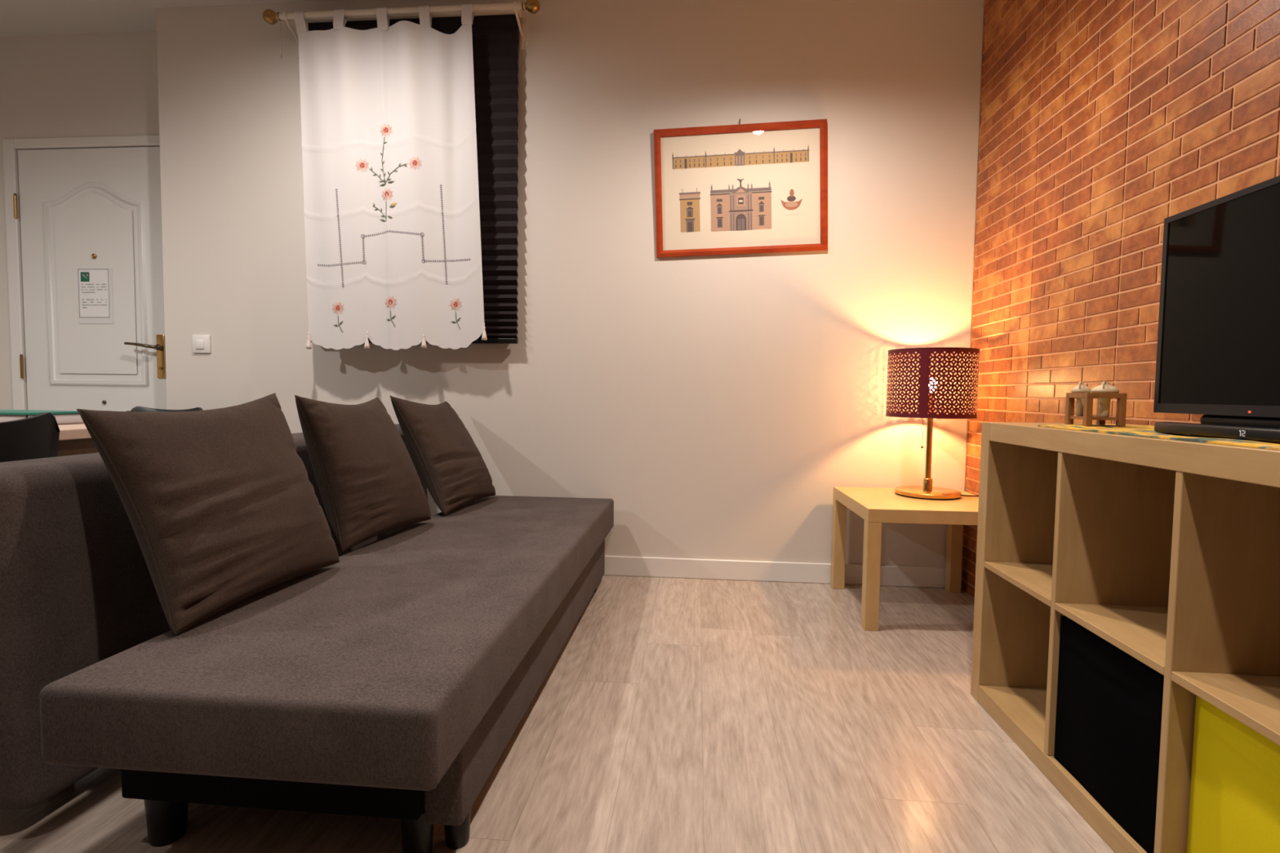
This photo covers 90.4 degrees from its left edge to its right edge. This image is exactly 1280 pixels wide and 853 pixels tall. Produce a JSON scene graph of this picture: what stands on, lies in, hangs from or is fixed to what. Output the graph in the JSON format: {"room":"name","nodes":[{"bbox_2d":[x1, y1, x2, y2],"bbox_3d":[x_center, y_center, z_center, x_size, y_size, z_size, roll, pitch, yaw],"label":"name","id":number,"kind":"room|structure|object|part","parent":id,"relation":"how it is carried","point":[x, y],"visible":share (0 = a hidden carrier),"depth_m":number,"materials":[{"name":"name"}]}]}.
{"room":"living room","nodes":[
{"label":"living room","id":0,"kind":"room"},
{"bbox_2d":[0,30,159,409],"bbox_3d":[-3.405,-0.710,3.514,2.180,2.680,0.220,1,3,5],"label":"wall","id":1,"kind":"structure","parent":0,"point":[98,84],"depth_m":3.31,"materials":[{"name":"paint"}]},
{"bbox_2d":[2,134,167,411],"bbox_3d":[-2.889,-0.433,3.362,0.975,2.155,0.118,1,3,5],"label":"door","id":2,"kind":"structure","parent":1,"relation":"in","point":[71,203],"depth_m":3.35,"materials":[{"name":"white paint"}]},
{"bbox_2d":[76,267,113,324],"bbox_3d":[-2.869,-0.688,3.345,0.198,0.292,0.004,1,3,5],"label":"notice sheet","id":3,"kind":"object","parent":2,"relation":"attached to","point":[95,285],"visible":1,"depth_m":3.34,"materials":[{"name":"white paper"}]},
{"bbox_3d":[-2.869,-0.751,3.344,0.446,0.943,0.001,1,3,5],"label":"raised panel","id":4,"kind":"part","parent":2,"relation":"part of","materials":[{"name":"white wood"}]},
{"bbox_3d":[-2.869,-0.749,3.345,0.570,1.066,0.012,1,3,5],"label":"panel moulding","id":5,"kind":"part","parent":2,"relation":"part of","materials":[{"name":"white wood"}]},
{"bbox_3d":[-2.583,-0.417,3.295,0.178,0.041,0.052,0,3,-11],"label":"handle","id":6,"kind":"part","parent":2,"relation":"part of","materials":[{"name":"brown metal"}]},
{"bbox_3d":[-2.515,-0.368,3.334,0.045,0.228,0.008,1,3,5],"label":"handle plate","id":7,"kind":"part","parent":2,"relation":"part of","materials":[{"name":"gold metal"}]},
{"bbox_2d":[0,0,984,36],"bbox_3d":[-1.816,-1.876,-0.352,6.200,0.100,7.500,1,3,5],"label":"ceiling","id":8,"kind":"structure","parent":0,"point":[17,17],"depth_m":3.12,"materials":[{"name":"paint"}]},
{"bbox_2d":[0,575,1114,852],"bbox_3d":[-1.850,0.899,-0.204,6.200,0.100,7.500,1,3,5],"label":"floor","id":9,"kind":"structure","parent":0,"point":[674,715],"depth_m":1.50,"materials":[{"name":"brown wood"}]},
{"bbox_2d":[0,412,60,462],"bbox_3d":[-1.714,0.366,1.460,0.483,0.793,0.442,1,3,5],"label":"dining chair","id":10,"kind":"object","parent":9,"relation":"on","point":[35,437],"visible":0.38,"depth_m":1.54,"materials":[{"name":"black"}]},
{"bbox_2d":[57,422,98,456],"bbox_3d":[-2.325,0.374,1.889,0.800,0.715,1.330,1,3,5],"label":"dining table","id":11,"kind":"object","parent":9,"relation":"on","point":[74,438],"visible":0.04,"depth_m":2.18,"materials":[{"name":"brown wood"}]},
{"bbox_2d":[0,409,83,424],"bbox_3d":[-2.308,-0.033,2.353,0.348,0.048,0.231,1,3,5],"label":"table top","id":12,"kind":"object","parent":11,"relation":"on","point":[62,417],"visible":0.5,"depth_m":2.34,"materials":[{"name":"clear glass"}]},
{"bbox_3d":[-2.308,-0.053,2.352,0.345,0.008,0.230,1,3,5],"label":"lid","id":13,"kind":"part","parent":12,"relation":"part of","materials":[{"name":"teal"}]},
{"bbox_2d":[126,406,202,412],"bbox_3d":[-2.237,0.301,2.793,0.397,0.768,0.483,1,3,5],"label":"dining chair","id":14,"kind":"object","parent":9,"relation":"on","point":[143,409],"visible":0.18,"depth_m":2.99,"materials":[{"name":"black"}]},
{"bbox_2d":[0,423,613,852],"bbox_3d":[-0.757,0.396,1.982,1.100,0.700,2.013,1,3,5],"label":"sofa","id":15,"kind":"object","parent":9,"relation":"on","point":[391,679],"visible":0.93,"depth_m":1.19,"materials":[{"name":"fabric"}]},
{"bbox_3d":[-0.904,0.737,1.215,0.070,0.098,0.070,1,3,5],"label":"leg","id":16,"kind":"part","parent":15,"relation":"part of","materials":[{"name":"black plastic"}]},
{"bbox_2d":[76,393,339,635],"bbox_3d":[-0.939,0.149,1.464,0.294,0.450,0.527,1,3,14],"label":"cushion","id":17,"kind":"object","parent":15,"relation":"on","point":[222,507],"visible":1,"depth_m":1.34,"materials":[{"name":"fabric"}]},
{"bbox_3d":[-1.176,0.362,2.097,0.243,0.655,1.855,1,3,5],"label":"backrest","id":18,"kind":"part","parent":15,"relation":"part of","materials":[{"name":"fabric"}]},
{"bbox_3d":[-0.531,0.437,1.963,0.645,0.158,2.013,1,3,5],"label":"seat","id":19,"kind":"part","parent":15,"relation":"part of","materials":[{"name":"fabric"}]},
{"bbox_2d":[294,395,431,551],"bbox_3d":[-0.881,0.123,2.059,0.243,0.449,0.507,1,3,5],"label":"cushion","id":20,"kind":"object","parent":15,"relation":"on","point":[367,479],"visible":1,"depth_m":1.92,"materials":[{"name":"fabric"}]},
{"bbox_3d":[-0.410,0.745,1.170,0.060,0.098,0.060,1,3,5],"label":"leg","id":21,"kind":"part","parent":15,"relation":"part of","materials":[{"name":"black plastic"}]},
{"bbox_2d":[390,395,495,515],"bbox_3d":[-0.806,0.097,2.678,0.280,0.451,0.549,1,3,5],"label":"cushion","id":22,"kind":"object","parent":15,"relation":"on","point":[447,459],"visible":1,"depth_m":2.51,"materials":[{"name":"fabric"}]},
{"bbox_3d":[-0.348,0.755,1.210,0.052,0.075,0.052,1,3,5],"label":"leg","id":23,"kind":"part","parent":15,"relation":"part of","materials":[{"name":"black plastic"}]},
{"bbox_3d":[-0.277,0.605,2.026,0.073,0.235,1.774,1,3,5],"label":"panel","id":24,"kind":"part","parent":15,"relation":"part of","materials":[{"name":"fabric"}]},
{"bbox_2d":[830,486,978,631],"bbox_3d":[1.119,0.513,2.567,0.550,0.450,0.550,1,3,4],"label":"side table","id":25,"kind":"object","parent":9,"relation":"on","point":[877,506],"visible":0.73,"depth_m":2.39,"materials":[{"name":"brown wood"}]},
{"bbox_3d":[0.887,0.521,2.836,0.050,0.400,0.050,1,3,4],"label":"leg","id":26,"kind":"part","parent":25,"relation":"part of","materials":[{"name":"brown wood"}]},
{"bbox_3d":[0.851,0.547,2.337,0.050,0.400,0.050,1,3,4],"label":"leg","id":27,"kind":"part","parent":25,"relation":"part of","materials":[{"name":"brown wood"}]},
{"bbox_2d":[885,346,980,500],"bbox_3d":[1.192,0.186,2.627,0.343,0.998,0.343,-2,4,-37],"label":"table lamp","id":28,"kind":"object","parent":25,"relation":"on","point":[922,400],"visible":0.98,"depth_m":2.49,"materials":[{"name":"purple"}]},
{"bbox_3d":[1.194,0.037,2.619,0.032,0.357,0.032,1,3,5],"label":"stem","id":29,"kind":"part","parent":28,"relation":"part of","materials":[{"name":"gold metal"}]},
{"bbox_3d":[1.196,-0.176,2.608,0.340,0.271,0.340,1,3,5],"label":"lamp shade","id":30,"kind":"part","parent":28,"relation":"part of","materials":[{"name":"red metal"}]},
{"bbox_3d":[1.196,-0.171,2.608,0.047,0.057,0.047,1,3,5],"label":"bulb","id":31,"kind":"part","parent":28,"relation":"part of","materials":[{"name":"white glass"}]},
{"bbox_3d":[1.386,0.529,2.800,0.050,0.400,0.050,1,3,4],"label":"leg","id":32,"kind":"part","parent":25,"relation":"part of","materials":[{"name":"brown wood"}]},
{"bbox_2d":[970,422,1279,852],"bbox_3d":[1.087,0.423,1.062,0.386,0.790,1.488,1,3,5],"label":"cube shelf","id":33,"kind":"object","parent":9,"relation":"on","point":[1166,551],"visible":0.83,"depth_m":1.37,"materials":[{"name":"brown wood"}]},
{"bbox_3d":[1.135,0.396,1.585,0.385,0.016,0.335,1,3,5],"label":"shelf","id":34,"kind":"part","parent":33,"relation":"part of","materials":[{"name":"brown wood"}]},
{"bbox_3d":[1.152,0.386,1.777,0.386,0.790,0.050,1,3,5],"label":"panel","id":35,"kind":"part","parent":33,"relation":"part of","materials":[{"name":"brown wood"}]},
{"bbox_3d":[1.083,0.792,1.081,0.386,0.050,1.388,1,3,5],"label":"panel","id":36,"kind":"part","parent":33,"relation":"part of","materials":[{"name":"brown wood"}]},
{"bbox_2d":[1053,616,1164,852],"bbox_3d":[1.093,0.595,1.247,0.361,0.325,0.322,1,3,5],"label":"storage box","id":37,"kind":"object","parent":33,"relation":"on","point":[1109,702],"visible":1,"depth_m":1.23,"materials":[{"name":"black fabric"}]},
{"bbox_3d":[1.103,0.414,1.236,0.385,0.016,0.335,1,3,5],"label":"shelf","id":38,"kind":"part","parent":33,"relation":"part of","materials":[{"name":"brown wood"}]},
{"bbox_3d":[1.092,0.053,1.042,0.386,0.050,1.388,1,3,5],"label":"panel","id":39,"kind":"part","parent":33,"relation":"part of","materials":[{"name":"brown wood"}]},
{"bbox_2d":[1037,424,1279,449],"bbox_3d":[1.067,0.025,1.043,0.300,0.004,1.300,1,3,5],"label":"table runner","id":40,"kind":"object","parent":33,"relation":"on","point":[1148,431],"visible":0.63,"depth_m":1.21,"materials":[{"name":"fabric"}]},
{"bbox_2d":[1064,392,1127,426],"bbox_3d":[1.099,-0.042,1.534,0.088,0.078,0.088,1,3,5],"label":"wooden rack","id":41,"kind":"object","parent":40,"relation":"on","point":[1087,417],"visible":0.95,"depth_m":1.50,"materials":[{"name":"brown wood"}]},
{"bbox_3d":[1.065,-0.038,1.574,0.014,0.066,0.014,1,3,5],"label":"leg","id":42,"kind":"part","parent":41,"relation":"part of","materials":[{"name":"brown wood"}]},
{"bbox_2d":[1071,381,1090,416],"bbox_3d":[1.081,-0.068,1.558,0.041,0.085,0.042,4,4,44],"label":"ceramic jug","id":43,"kind":"object","parent":41,"relation":"in","point":[1081,388],"visible":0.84,"depth_m":1.55,"materials":[{"name":"beige ceramic"}]},
{"bbox_3d":[1.058,-0.035,1.500,0.014,0.066,0.014,1,3,5],"label":"leg","id":44,"kind":"part","parent":41,"relation":"part of","materials":[{"name":"brown wood"}]},
{"bbox_2d":[1069,415,1118,420],"bbox_3d":[1.098,-0.021,1.535,0.080,0.007,0.080,1,3,5],"label":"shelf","id":45,"kind":"object","parent":41,"relation":"attached to","point":[1071,417],"depth_m":1.50,"materials":[{"name":"brown wood"}]},
{"bbox_3d":[1.099,-0.075,1.532,0.088,0.012,0.088,1,3,5],"label":"frame","id":46,"kind":"part","parent":41,"relation":"part of","materials":[{"name":"brown wood"}]},
{"bbox_3d":[1.139,-0.037,1.567,0.014,0.066,0.014,1,3,5],"label":"leg","id":47,"kind":"part","parent":41,"relation":"part of","materials":[{"name":"brown wood"}]},
{"bbox_2d":[1090,381,1119,417],"bbox_3d":[1.109,-0.066,1.516,0.057,0.085,0.057,4,4,43],"label":"ceramic jug","id":48,"kind":"object","parent":41,"relation":"in","point":[1104,403],"visible":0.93,"depth_m":1.51,"materials":[{"name":"beige ceramic"}]},
{"bbox_3d":[1.132,-0.033,1.494,0.014,0.066,0.014,1,3,5],"label":"leg","id":49,"kind":"part","parent":41,"relation":"part of","materials":[{"name":"brown wood"}]},
{"bbox_2d":[1153,175,1279,428],"bbox_3d":[1.105,-0.201,1.008,0.170,0.452,0.735,1,3,5],"label":"television","id":50,"kind":"object","parent":40,"relation":"on","point":[1218,347],"visible":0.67,"depth_m":1.21,"materials":[{"name":"black plastic"}]},
{"bbox_2d":[1154,422,1279,442],"bbox_3d":[1.009,0.009,1.098,0.030,0.021,0.300,1,3,5],"label":"soundbar","id":51,"kind":"object","parent":40,"relation":"on","point":[1254,433],"visible":1,"depth_m":1.09,"materials":[{"name":"black plastic"}]},
{"bbox_3d":[1.072,0.432,0.887,0.385,0.016,0.335,1,3,5],"label":"shelf","id":52,"kind":"part","parent":33,"relation":"part of","materials":[{"name":"brown wood"}]},
{"bbox_2d":[1186,695,1279,852],"bbox_3d":[1.074,0.614,0.897,0.336,0.325,0.322,1,3,5],"label":"storage box","id":53,"kind":"object","parent":33,"relation":"on","point":[1234,802],"visible":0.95,"depth_m":0.99,"materials":[{"name":"yellow fabric"}]},
{"bbox_2d":[155,0,983,567],"bbox_3d":[-0.426,-0.654,3.155,3.820,2.680,0.400,1,3,5],"label":"wall","id":54,"kind":"structure","parent":0,"point":[720,403],"depth_m":2.91,"materials":[{"name":"paint"}]},
{"bbox_2d":[191,334,210,353],"bbox_3d":[-2.155,-0.405,3.116,0.092,0.088,0.016,1,3,5],"label":"light switch","id":55,"kind":"object","parent":54,"relation":"attached to","point":[201,344],"visible":1,"depth_m":3.11,"materials":[{"name":"white plastic"}]},
{"bbox_2d":[262,0,539,57],"bbox_3d":[-1.079,-1.813,2.887,1.286,0.165,0.130,1,3,5],"label":"curtain rod","id":56,"kind":"object","parent":54,"relation":"attached to","point":[270,16],"visible":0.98,"depth_m":2.85,"materials":[{"name":"beige metal"}]},
{"bbox_2d":[293,4,487,350],"bbox_3d":[-1.130,-1.116,2.888,0.900,1.531,0.050,1,3,5],"label":"curtain","id":57,"kind":"object","parent":56,"relation":"hanging from","point":[393,251],"visible":1,"depth_m":2.89,"materials":[{"name":"white fabric"}]},
{"bbox_3d":[-1.080,-1.864,2.850,1.153,0.027,0.027,1,3,5],"label":"rod","id":58,"kind":"part","parent":56,"relation":"part of","materials":[{"name":"beige metal"}]},
{"bbox_2d":[280,9,528,343],"bbox_3d":[-1.105,-1.151,2.962,1.187,1.516,0.055,1,3,5],"label":"blind","id":59,"kind":"object","parent":54,"relation":"attached to","point":[495,33],"visible":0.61,"depth_m":2.91,"materials":[{"name":"fabric"}]},
{"bbox_3d":[-1.618,-1.825,2.971,0.142,0.144,0.007,1,3,5],"label":"cord","id":60,"kind":"part","parent":59,"relation":"part of","materials":[{"name":"white fabric"}]},
{"bbox_3d":[-1.047,-1.890,2.918,1.008,0.034,0.055,1,3,5],"label":"head rail","id":61,"kind":"part","parent":59,"relation":"part of","materials":[{"name":"beige metal"}]},
{"bbox_3d":[-1.067,-0.405,2.986,1.002,0.024,0.026,1,3,5],"label":"rail","id":62,"kind":"part","parent":59,"relation":"part of","materials":[{"name":"black plastic"}]},
{"bbox_3d":[-0.528,-1.804,2.873,0.044,0.149,0.007,1,3,5],"label":"cord","id":63,"kind":"part","parent":59,"relation":"part of","materials":[{"name":"white fabric"}]},
{"bbox_2d":[653,118,827,257],"bbox_3d":[0.448,-1.065,2.841,0.781,0.604,0.034,1,3,5],"label":"framed print","id":64,"kind":"object","parent":54,"relation":"attached to","point":[750,188],"visible":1,"depth_m":2.84,"materials":[{"name":"white paper"}]},
{"bbox_2d":[603,555,962,588],"bbox_3d":[-0.461,0.649,3.018,3.820,0.092,0.013,1,3,5],"label":"baseboard","id":65,"kind":"structure","parent":54,"relation":"attached to","point":[625,566],"depth_m":2.92,"materials":[{"name":"white paint"}]},
{"bbox_2d":[961,0,1279,598],"bbox_3d":[1.190,-0.428,-0.701,0.101,2.680,7.000,1,3,5],"label":"wall","id":66,"kind":"structure","parent":0,"point":[1102,122],"depth_m":1.93,"materials":[{"name":"brick"}]}
]}

